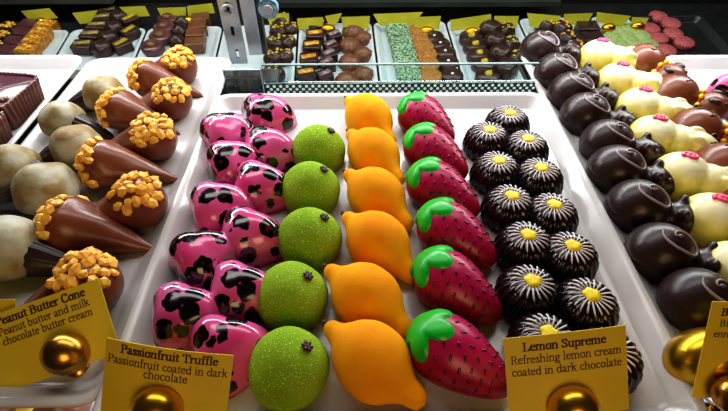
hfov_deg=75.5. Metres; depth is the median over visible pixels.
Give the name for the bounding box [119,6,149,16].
card
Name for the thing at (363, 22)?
card
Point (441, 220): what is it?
truffle
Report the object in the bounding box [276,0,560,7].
shelf
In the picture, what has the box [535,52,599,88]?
mouse
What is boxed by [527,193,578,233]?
chocolate
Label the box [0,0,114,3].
shelf
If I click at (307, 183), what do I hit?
truffle
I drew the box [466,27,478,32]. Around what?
clip
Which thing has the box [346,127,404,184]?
truffle
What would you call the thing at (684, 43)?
disc
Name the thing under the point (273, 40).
truffle
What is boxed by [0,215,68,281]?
cone
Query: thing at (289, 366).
truffle
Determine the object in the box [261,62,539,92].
glass panel
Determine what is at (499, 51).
chocolate
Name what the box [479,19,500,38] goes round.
cluster
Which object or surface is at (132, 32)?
bark
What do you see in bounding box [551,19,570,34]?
cluster
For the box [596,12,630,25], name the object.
card
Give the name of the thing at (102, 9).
bark
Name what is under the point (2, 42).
square
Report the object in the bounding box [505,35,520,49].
cluster
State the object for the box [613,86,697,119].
mouse
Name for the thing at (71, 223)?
cone
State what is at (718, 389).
clip
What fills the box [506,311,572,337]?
chocolate
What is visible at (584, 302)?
chocolate
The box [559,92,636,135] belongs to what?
mouse
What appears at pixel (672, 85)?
mouse
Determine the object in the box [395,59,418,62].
square
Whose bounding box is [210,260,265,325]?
truffle
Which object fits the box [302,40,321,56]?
square
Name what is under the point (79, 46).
bark
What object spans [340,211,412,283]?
truffle
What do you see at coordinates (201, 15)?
square
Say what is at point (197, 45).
square
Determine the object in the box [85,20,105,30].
bark
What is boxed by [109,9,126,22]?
chocolate
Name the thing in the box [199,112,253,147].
truffle
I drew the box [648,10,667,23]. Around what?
disc
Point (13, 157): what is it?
cone
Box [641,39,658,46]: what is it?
greens
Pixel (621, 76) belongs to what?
mouse
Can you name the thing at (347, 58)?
shell
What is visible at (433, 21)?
card
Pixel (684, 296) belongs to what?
mouse
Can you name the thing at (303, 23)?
card
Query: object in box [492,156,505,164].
flower
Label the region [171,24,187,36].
lump
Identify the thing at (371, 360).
truffle
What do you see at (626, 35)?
greens
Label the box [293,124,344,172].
truffle
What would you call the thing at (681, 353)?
clip
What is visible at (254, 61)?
tray
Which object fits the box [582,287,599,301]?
flower
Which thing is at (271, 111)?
truffle
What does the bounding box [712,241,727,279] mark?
mouse
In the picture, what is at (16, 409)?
chocolate
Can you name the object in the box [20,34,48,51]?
square
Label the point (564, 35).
cluster
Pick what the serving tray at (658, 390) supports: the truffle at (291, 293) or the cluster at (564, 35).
the truffle at (291, 293)
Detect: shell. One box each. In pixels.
[338,53,361,62]
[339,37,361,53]
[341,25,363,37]
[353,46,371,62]
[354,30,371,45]
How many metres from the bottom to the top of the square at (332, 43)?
0.019 m
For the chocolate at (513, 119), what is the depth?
0.33 m
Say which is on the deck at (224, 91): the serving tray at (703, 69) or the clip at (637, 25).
the serving tray at (703, 69)
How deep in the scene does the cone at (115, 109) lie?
0.33 m
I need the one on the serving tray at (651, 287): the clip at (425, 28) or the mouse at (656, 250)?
the mouse at (656, 250)
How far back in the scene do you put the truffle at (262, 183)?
0.28 m
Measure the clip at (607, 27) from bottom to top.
0.018 m
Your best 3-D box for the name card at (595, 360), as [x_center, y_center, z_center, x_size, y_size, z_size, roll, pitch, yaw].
[0.080,0.066,0.184,0.050,0.032,0.023,-3,45,-3]
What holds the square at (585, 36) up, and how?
on the tray at (524, 23)
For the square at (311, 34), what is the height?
0.019 m
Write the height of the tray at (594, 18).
0.048 m
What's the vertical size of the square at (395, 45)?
0.018 m
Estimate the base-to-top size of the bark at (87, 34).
0.018 m
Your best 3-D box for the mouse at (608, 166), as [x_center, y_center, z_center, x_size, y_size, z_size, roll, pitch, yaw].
[0.173,-0.022,0.297,0.059,0.026,0.034,18,48,17]
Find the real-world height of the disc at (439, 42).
0.017 m
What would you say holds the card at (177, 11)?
on the display case at (716, 15)
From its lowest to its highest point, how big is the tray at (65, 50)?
0.048 m
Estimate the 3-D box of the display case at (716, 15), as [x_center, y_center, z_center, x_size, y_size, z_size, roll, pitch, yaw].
[0.027,-0.124,0.681,1.900,0.089,0.690,-2,45,-2]
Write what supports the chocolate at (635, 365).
on the serving tray at (658, 390)
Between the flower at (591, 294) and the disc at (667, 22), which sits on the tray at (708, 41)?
the disc at (667, 22)
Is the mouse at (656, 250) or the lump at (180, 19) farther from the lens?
the lump at (180, 19)
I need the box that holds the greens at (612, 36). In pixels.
[603,31,622,41]
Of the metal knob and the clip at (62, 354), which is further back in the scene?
the metal knob
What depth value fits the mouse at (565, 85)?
0.35 m
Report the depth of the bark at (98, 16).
0.80 m
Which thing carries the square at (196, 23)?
on the tray at (214, 32)
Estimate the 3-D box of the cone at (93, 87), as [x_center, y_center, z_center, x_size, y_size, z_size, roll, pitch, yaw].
[-0.210,-0.085,0.359,0.053,0.026,0.030,-8,46,-7]
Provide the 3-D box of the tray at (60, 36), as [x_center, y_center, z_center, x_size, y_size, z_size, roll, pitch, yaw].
[-0.543,-0.155,0.682,0.123,0.048,0.338,-2,45,-2]
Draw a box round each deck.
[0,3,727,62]
[15,69,537,144]
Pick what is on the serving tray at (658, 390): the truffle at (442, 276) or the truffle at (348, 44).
the truffle at (442, 276)
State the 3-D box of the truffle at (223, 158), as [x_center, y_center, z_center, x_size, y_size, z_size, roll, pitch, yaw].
[-0.085,-0.027,0.304,0.042,0.023,0.034,4,46,4]
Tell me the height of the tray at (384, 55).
0.048 m
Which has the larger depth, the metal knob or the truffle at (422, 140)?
the metal knob
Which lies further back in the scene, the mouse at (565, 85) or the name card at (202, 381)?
the mouse at (565, 85)
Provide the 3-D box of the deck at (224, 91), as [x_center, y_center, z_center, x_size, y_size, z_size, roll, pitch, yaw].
[-0.003,-0.023,0.327,1.200,0.005,0.293,0,45,0]
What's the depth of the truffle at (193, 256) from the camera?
0.24 m
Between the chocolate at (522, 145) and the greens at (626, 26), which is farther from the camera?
the greens at (626, 26)
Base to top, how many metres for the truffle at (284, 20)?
0.028 m
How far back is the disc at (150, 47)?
0.75 m
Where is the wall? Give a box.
[113,0,727,3]
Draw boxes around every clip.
[39,332,90,376]
[129,385,183,410]
[321,24,334,34]
[421,26,433,31]
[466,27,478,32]
[547,384,600,410]
[601,23,615,32]
[630,22,644,29]
[662,327,727,385]
[705,375,727,410]
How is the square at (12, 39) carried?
on the tray at (60, 36)
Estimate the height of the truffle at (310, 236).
0.026 m
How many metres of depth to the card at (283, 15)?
0.79 m
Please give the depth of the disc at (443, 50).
0.75 m
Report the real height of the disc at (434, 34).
0.017 m
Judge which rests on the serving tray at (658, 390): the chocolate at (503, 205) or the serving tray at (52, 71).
the chocolate at (503, 205)
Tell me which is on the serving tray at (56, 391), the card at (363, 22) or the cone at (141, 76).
the cone at (141, 76)
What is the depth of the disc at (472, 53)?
0.74 m
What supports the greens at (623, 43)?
on the tray at (594, 18)
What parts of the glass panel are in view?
pane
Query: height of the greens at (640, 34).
0.012 m
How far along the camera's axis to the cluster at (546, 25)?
0.78 m
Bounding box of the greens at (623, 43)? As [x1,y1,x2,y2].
[612,40,629,46]
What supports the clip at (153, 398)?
on the serving tray at (658, 390)
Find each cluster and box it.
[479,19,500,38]
[484,30,506,49]
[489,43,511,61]
[497,57,516,61]
[501,21,515,35]
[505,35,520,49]
[509,49,521,61]
[534,20,554,30]
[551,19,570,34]
[557,29,576,44]
[572,39,584,48]
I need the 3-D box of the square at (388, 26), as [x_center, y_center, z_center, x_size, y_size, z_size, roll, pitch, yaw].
[0.056,-0.298,0.795,0.036,0.018,0.026,-2,45,-2]
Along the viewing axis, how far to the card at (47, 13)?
0.79 m
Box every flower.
[484,125,496,132]
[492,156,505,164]
[504,109,516,115]
[505,190,518,200]
[521,228,536,239]
[522,134,534,141]
[524,273,541,287]
[534,163,547,171]
[540,324,559,334]
[547,199,561,208]
[565,239,581,250]
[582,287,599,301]
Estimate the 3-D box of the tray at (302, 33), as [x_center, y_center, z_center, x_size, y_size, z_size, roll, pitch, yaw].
[-0.040,-0.175,0.702,0.123,0.048,0.338,-2,45,-2]
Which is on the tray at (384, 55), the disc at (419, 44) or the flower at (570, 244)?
the disc at (419, 44)
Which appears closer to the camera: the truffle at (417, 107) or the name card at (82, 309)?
the name card at (82, 309)
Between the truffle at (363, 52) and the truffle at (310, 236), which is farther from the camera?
the truffle at (363, 52)
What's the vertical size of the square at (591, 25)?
0.021 m
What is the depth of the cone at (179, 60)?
0.38 m
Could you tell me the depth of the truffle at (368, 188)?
0.27 m
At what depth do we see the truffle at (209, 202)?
0.27 m
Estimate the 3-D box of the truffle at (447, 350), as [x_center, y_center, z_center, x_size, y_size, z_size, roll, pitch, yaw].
[0.043,0.066,0.209,0.052,0.028,0.034,26,51,24]
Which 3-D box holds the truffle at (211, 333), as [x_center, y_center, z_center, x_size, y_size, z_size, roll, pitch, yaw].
[-0.062,0.066,0.212,0.042,0.023,0.034,8,46,8]
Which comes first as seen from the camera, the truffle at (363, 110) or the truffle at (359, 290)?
the truffle at (359, 290)
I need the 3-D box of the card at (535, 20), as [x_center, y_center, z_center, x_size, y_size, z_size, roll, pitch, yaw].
[0.299,-0.307,0.785,0.058,0.026,0.006,0,45,0]
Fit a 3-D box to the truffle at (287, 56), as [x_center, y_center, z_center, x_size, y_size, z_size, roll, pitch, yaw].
[-0.125,-0.234,0.739,0.031,0.024,0.030,17,48,16]
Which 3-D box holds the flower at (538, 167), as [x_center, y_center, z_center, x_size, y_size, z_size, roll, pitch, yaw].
[0.110,-0.024,0.290,0.008,0.002,0.008,17,48,16]
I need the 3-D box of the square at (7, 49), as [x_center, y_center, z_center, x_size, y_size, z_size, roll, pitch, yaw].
[-0.564,-0.243,0.747,0.030,0.018,0.024,5,46,5]
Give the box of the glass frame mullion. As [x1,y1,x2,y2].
[239,0,267,54]
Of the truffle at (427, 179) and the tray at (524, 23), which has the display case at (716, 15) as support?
the tray at (524, 23)
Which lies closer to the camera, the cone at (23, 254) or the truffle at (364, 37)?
the cone at (23, 254)
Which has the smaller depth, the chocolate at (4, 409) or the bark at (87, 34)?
the chocolate at (4, 409)
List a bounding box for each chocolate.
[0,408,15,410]
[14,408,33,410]
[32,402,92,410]
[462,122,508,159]
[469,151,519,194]
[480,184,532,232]
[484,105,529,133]
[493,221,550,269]
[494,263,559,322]
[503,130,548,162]
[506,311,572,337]
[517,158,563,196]
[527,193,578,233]
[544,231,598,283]
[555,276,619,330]
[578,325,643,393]
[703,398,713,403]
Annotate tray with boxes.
[0,55,82,143]
[0,57,231,408]
[42,30,67,54]
[58,28,145,69]
[92,92,706,410]
[137,26,221,57]
[218,25,296,68]
[297,23,375,62]
[374,21,451,62]
[447,21,524,62]
[520,18,577,39]
[521,56,702,337]
[591,17,630,33]
[631,15,727,54]
[666,55,727,122]
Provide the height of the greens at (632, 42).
0.012 m
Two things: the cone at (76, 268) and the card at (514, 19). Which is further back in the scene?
the card at (514, 19)
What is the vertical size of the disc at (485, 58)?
0.019 m
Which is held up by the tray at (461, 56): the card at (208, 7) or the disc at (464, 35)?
the disc at (464, 35)
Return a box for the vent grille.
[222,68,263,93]
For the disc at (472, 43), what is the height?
0.019 m
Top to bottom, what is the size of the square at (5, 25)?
0.020 m
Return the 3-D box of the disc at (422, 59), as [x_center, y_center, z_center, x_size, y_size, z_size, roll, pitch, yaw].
[0.100,-0.218,0.734,0.037,0.017,0.038,-5,46,-4]
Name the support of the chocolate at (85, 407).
on the tray
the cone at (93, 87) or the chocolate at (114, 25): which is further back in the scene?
the chocolate at (114, 25)
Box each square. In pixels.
[0,21,19,30]
[0,30,13,39]
[0,40,7,47]
[0,44,17,54]
[4,35,24,44]
[12,26,31,35]
[13,43,42,54]
[18,18,35,27]
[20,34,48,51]
[27,27,53,42]
[34,19,60,29]
[184,36,205,54]
[185,28,206,42]
[188,20,207,35]
[191,12,210,25]
[299,52,318,62]
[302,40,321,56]
[306,29,323,44]
[308,18,325,28]
[318,56,334,62]
[320,48,337,62]
[322,39,339,53]
[325,29,342,42]
[386,24,407,36]
[388,28,409,42]
[389,35,412,50]
[391,42,414,58]
[393,50,416,62]
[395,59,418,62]
[573,20,600,37]
[578,31,604,43]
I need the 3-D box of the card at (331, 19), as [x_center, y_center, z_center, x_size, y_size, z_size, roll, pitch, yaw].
[-0.051,-0.313,0.792,0.029,0.020,0.005,-2,45,-2]
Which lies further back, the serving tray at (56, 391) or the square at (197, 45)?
the square at (197, 45)
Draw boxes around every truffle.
[151,281,219,350]
[168,230,236,290]
[189,181,255,230]
[190,314,268,398]
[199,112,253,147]
[205,140,258,184]
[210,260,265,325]
[222,205,282,268]
[234,159,286,214]
[241,93,296,132]
[244,125,294,172]
[248,326,329,410]
[258,261,327,330]
[263,47,281,63]
[266,33,284,48]
[269,21,286,34]
[272,11,291,23]
[278,207,341,270]
[280,48,293,62]
[282,35,296,49]
[282,161,339,212]
[285,22,298,36]
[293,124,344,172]
[321,319,426,410]
[322,262,411,340]
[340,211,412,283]
[342,167,413,231]
[344,93,396,141]
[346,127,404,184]
[397,91,454,139]
[402,122,467,178]
[405,157,480,216]
[405,309,506,399]
[410,245,502,324]
[415,197,496,268]
[706,73,727,96]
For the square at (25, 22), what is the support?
on the display case at (716, 15)
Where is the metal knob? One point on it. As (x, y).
(268, 9)
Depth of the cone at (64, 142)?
0.30 m
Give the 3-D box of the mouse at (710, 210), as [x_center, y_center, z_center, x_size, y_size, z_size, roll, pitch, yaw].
[0.213,0.010,0.265,0.062,0.026,0.033,20,49,19]
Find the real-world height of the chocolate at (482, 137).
0.020 m
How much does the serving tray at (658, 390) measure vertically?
0.010 m
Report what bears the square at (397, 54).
on the tray at (384, 55)
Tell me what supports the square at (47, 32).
on the tray at (60, 36)
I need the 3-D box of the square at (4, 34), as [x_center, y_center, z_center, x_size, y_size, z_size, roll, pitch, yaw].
[-0.589,-0.275,0.770,0.031,0.020,0.024,6,46,6]
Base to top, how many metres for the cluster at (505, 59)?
0.029 m
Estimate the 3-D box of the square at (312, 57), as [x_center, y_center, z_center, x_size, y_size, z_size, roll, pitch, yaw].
[-0.086,-0.227,0.737,0.029,0.019,0.025,-2,45,-2]
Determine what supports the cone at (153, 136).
on the serving tray at (56, 391)
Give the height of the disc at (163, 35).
0.021 m
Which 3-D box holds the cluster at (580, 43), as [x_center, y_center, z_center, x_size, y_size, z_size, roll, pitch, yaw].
[0.338,-0.252,0.755,0.033,0.027,0.032,-35,55,-30]
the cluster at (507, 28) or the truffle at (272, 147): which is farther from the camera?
the cluster at (507, 28)
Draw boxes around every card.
[0,279,116,386]
[0,299,15,312]
[21,8,57,18]
[72,10,97,23]
[100,337,233,410]
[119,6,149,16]
[157,7,185,15]
[187,3,214,15]
[268,13,288,24]
[297,17,322,29]
[325,13,341,23]
[341,16,369,28]
[373,12,422,25]
[414,16,440,29]
[450,14,490,30]
[494,16,518,25]
[503,325,628,410]
[527,13,560,27]
[563,13,592,24]
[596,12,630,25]
[631,17,648,23]
[691,301,727,397]
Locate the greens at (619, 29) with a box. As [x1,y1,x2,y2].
[612,25,624,32]
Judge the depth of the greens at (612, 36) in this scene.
0.78 m
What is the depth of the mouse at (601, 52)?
0.39 m
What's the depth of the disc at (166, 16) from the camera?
0.80 m
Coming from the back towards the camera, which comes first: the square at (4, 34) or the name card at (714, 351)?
the square at (4, 34)
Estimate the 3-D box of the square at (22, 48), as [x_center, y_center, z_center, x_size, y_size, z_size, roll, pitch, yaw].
[-0.534,-0.244,0.747,0.031,0.020,0.024,6,46,6]
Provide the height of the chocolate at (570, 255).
0.020 m
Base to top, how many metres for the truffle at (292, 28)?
0.024 m
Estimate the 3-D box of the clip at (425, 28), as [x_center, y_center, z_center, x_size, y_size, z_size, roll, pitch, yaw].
[0.105,-0.292,0.788,0.025,0.018,0.018,2,45,2]
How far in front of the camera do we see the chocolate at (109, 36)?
0.76 m
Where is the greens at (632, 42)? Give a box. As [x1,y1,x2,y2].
[626,39,642,45]
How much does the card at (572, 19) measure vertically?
0.020 m
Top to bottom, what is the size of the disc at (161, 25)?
0.021 m
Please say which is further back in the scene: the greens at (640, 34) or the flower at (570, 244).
the greens at (640, 34)
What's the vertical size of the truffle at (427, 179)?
0.028 m
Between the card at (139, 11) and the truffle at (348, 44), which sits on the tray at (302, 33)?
the truffle at (348, 44)
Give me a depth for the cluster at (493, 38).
0.75 m
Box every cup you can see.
[0,72,44,130]
[0,111,12,144]
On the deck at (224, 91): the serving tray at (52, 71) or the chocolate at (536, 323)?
the serving tray at (52, 71)
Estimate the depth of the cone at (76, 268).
0.23 m
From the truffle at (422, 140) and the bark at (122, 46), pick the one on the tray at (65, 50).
the bark at (122, 46)
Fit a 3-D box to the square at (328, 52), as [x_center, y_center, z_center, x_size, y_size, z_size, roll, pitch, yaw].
[-0.055,-0.237,0.746,0.024,0.019,0.023,-18,48,-17]
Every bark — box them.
[70,39,93,55]
[78,29,100,40]
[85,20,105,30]
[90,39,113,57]
[92,13,110,20]
[97,6,118,12]
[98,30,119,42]
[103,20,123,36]
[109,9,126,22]
[110,37,134,55]
[118,24,140,41]
[120,14,141,26]
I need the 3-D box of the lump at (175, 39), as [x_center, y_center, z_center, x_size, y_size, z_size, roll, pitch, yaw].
[-0.304,-0.268,0.765,0.028,0.022,0.026,-3,45,-3]
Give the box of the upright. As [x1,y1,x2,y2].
[217,0,247,63]
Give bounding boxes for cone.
[0,144,45,190]
[0,162,81,215]
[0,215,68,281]
[24,246,123,310]
[33,194,151,254]
[37,100,113,138]
[39,124,102,170]
[68,75,125,111]
[73,136,177,188]
[94,86,179,134]
[95,170,167,229]
[110,111,177,160]
[125,58,203,96]
[140,76,192,119]
[155,45,197,83]
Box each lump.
[168,34,184,47]
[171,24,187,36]
[175,15,187,26]
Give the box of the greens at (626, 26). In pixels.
[622,23,636,31]
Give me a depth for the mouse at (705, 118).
0.32 m
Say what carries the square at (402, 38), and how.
on the tray at (384, 55)
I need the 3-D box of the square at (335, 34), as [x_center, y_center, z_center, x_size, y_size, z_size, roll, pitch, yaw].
[-0.050,-0.279,0.778,0.024,0.019,0.023,-17,48,-16]
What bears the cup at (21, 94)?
on the serving tray at (52, 71)
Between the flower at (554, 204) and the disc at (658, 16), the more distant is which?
the disc at (658, 16)
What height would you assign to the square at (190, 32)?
0.020 m
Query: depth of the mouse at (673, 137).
0.31 m
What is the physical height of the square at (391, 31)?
0.018 m
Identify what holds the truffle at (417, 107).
on the serving tray at (658, 390)
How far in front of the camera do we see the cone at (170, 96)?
0.34 m
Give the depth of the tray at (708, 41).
0.80 m
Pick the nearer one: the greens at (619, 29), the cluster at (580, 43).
the cluster at (580, 43)
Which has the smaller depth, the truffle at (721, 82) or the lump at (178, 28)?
the truffle at (721, 82)
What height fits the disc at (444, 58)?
0.017 m
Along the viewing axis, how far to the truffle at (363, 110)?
0.33 m
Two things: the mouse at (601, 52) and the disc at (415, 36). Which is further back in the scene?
the disc at (415, 36)
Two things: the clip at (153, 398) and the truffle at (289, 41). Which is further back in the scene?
the truffle at (289, 41)
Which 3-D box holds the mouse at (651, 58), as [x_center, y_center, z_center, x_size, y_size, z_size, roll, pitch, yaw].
[0.242,-0.115,0.388,0.034,0.026,0.060,-22,49,-20]
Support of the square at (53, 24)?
on the display case at (716, 15)
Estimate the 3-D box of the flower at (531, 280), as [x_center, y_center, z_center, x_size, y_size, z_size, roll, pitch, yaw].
[0.083,0.037,0.231,0.008,0.002,0.008,21,49,20]
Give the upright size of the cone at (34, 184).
0.031 m
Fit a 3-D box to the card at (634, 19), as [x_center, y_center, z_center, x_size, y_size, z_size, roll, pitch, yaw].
[0.466,-0.311,0.796,0.029,0.016,0.005,0,45,0]
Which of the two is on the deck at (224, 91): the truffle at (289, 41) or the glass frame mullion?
the glass frame mullion
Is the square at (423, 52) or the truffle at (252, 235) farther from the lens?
the square at (423, 52)
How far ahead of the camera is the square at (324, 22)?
0.79 m
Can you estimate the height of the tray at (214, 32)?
0.048 m
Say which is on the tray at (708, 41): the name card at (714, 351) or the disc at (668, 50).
the disc at (668, 50)
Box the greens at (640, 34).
[633,30,650,39]
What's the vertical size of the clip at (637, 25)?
0.018 m
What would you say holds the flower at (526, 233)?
on the chocolate at (518, 243)
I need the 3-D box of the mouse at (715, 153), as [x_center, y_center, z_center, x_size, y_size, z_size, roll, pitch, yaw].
[0.242,-0.023,0.297,0.060,0.026,0.034,18,48,17]
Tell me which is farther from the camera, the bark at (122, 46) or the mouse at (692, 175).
the bark at (122, 46)
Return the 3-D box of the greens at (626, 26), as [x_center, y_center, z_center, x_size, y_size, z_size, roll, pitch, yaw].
[0.452,-0.300,0.803,0.034,0.012,0.034,2,45,2]
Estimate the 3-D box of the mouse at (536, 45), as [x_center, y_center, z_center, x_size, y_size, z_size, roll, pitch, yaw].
[0.167,-0.137,0.410,0.059,0.026,0.034,19,48,18]
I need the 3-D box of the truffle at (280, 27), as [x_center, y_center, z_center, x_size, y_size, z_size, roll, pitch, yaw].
[-0.140,-0.291,0.781,0.035,0.028,0.036,-4,46,-4]
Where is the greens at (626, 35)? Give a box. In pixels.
[619,31,636,40]
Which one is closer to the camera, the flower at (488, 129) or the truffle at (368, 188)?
the truffle at (368, 188)
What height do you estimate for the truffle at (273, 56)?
0.028 m
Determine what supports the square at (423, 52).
on the tray at (384, 55)
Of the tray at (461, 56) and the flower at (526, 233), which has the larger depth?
the tray at (461, 56)
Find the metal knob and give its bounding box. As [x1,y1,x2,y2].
[258,0,278,18]
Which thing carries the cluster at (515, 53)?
on the tray at (461, 56)
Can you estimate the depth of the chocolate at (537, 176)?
0.29 m
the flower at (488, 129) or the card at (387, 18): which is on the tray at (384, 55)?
the card at (387, 18)
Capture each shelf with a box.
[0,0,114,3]
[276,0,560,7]
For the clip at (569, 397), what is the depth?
0.18 m
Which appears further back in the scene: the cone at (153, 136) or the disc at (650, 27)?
the disc at (650, 27)
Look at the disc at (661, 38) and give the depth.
0.78 m
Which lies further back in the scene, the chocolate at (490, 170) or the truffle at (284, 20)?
the truffle at (284, 20)
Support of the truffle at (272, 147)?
on the serving tray at (658, 390)
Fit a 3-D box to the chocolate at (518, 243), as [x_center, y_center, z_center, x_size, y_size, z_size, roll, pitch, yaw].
[0.088,0.022,0.258,0.033,0.020,0.033,3,45,3]
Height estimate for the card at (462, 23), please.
0.026 m
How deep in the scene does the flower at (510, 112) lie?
0.33 m
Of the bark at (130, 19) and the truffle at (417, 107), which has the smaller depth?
the truffle at (417, 107)
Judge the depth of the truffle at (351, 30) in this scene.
0.78 m
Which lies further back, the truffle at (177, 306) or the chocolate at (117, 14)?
the chocolate at (117, 14)
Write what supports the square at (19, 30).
on the tray at (60, 36)
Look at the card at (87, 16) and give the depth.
0.79 m
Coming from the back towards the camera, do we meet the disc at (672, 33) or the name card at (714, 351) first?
the disc at (672, 33)
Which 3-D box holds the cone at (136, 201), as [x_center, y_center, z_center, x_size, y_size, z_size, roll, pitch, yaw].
[-0.146,0.000,0.271,0.061,0.032,0.033,-15,47,-14]
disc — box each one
[140,39,164,56]
[148,30,170,45]
[153,21,174,34]
[157,12,176,23]
[408,24,423,33]
[410,32,428,41]
[413,40,433,49]
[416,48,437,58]
[418,57,438,62]
[426,30,443,40]
[431,38,450,48]
[435,45,455,58]
[437,55,458,62]
[459,30,482,45]
[462,39,486,53]
[466,47,488,61]
[472,56,495,61]
[644,22,660,32]
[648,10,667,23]
[650,32,668,43]
[659,44,676,56]
[660,17,681,28]
[662,27,683,40]
[673,36,694,50]
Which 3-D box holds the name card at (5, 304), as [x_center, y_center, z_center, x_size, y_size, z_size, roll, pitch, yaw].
[-0.189,0.065,0.219,0.054,0.032,0.028,-1,45,-1]
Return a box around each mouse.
[519,30,580,65]
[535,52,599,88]
[547,71,619,110]
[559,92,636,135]
[578,38,637,70]
[578,119,666,165]
[585,144,674,194]
[597,61,661,94]
[603,179,693,233]
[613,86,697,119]
[623,222,720,283]
[630,114,717,153]
[632,43,687,76]
[654,151,727,200]
[655,267,727,330]
[657,74,727,121]
[671,107,727,142]
[689,192,727,246]
[696,142,727,166]
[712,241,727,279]
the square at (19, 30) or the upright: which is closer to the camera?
the upright
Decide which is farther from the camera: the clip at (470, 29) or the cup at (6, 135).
the clip at (470, 29)
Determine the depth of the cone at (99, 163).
0.29 m
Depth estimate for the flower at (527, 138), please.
0.31 m
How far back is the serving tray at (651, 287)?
0.29 m
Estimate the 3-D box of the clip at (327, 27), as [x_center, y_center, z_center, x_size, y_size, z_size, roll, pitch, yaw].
[-0.060,-0.296,0.790,0.025,0.018,0.018,-7,46,-7]
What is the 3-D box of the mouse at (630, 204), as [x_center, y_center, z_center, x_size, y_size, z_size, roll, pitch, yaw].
[0.174,0.001,0.274,0.059,0.026,0.034,16,48,15]
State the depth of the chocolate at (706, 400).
0.32 m
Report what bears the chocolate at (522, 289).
on the serving tray at (658, 390)
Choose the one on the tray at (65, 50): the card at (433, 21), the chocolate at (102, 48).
the chocolate at (102, 48)
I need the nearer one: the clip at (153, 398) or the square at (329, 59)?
the clip at (153, 398)
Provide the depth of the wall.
0.87 m
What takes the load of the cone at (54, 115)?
on the serving tray at (56, 391)
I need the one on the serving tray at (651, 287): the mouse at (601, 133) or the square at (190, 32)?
the mouse at (601, 133)
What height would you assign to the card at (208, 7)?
0.020 m
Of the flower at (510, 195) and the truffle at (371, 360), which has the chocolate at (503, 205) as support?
the flower at (510, 195)

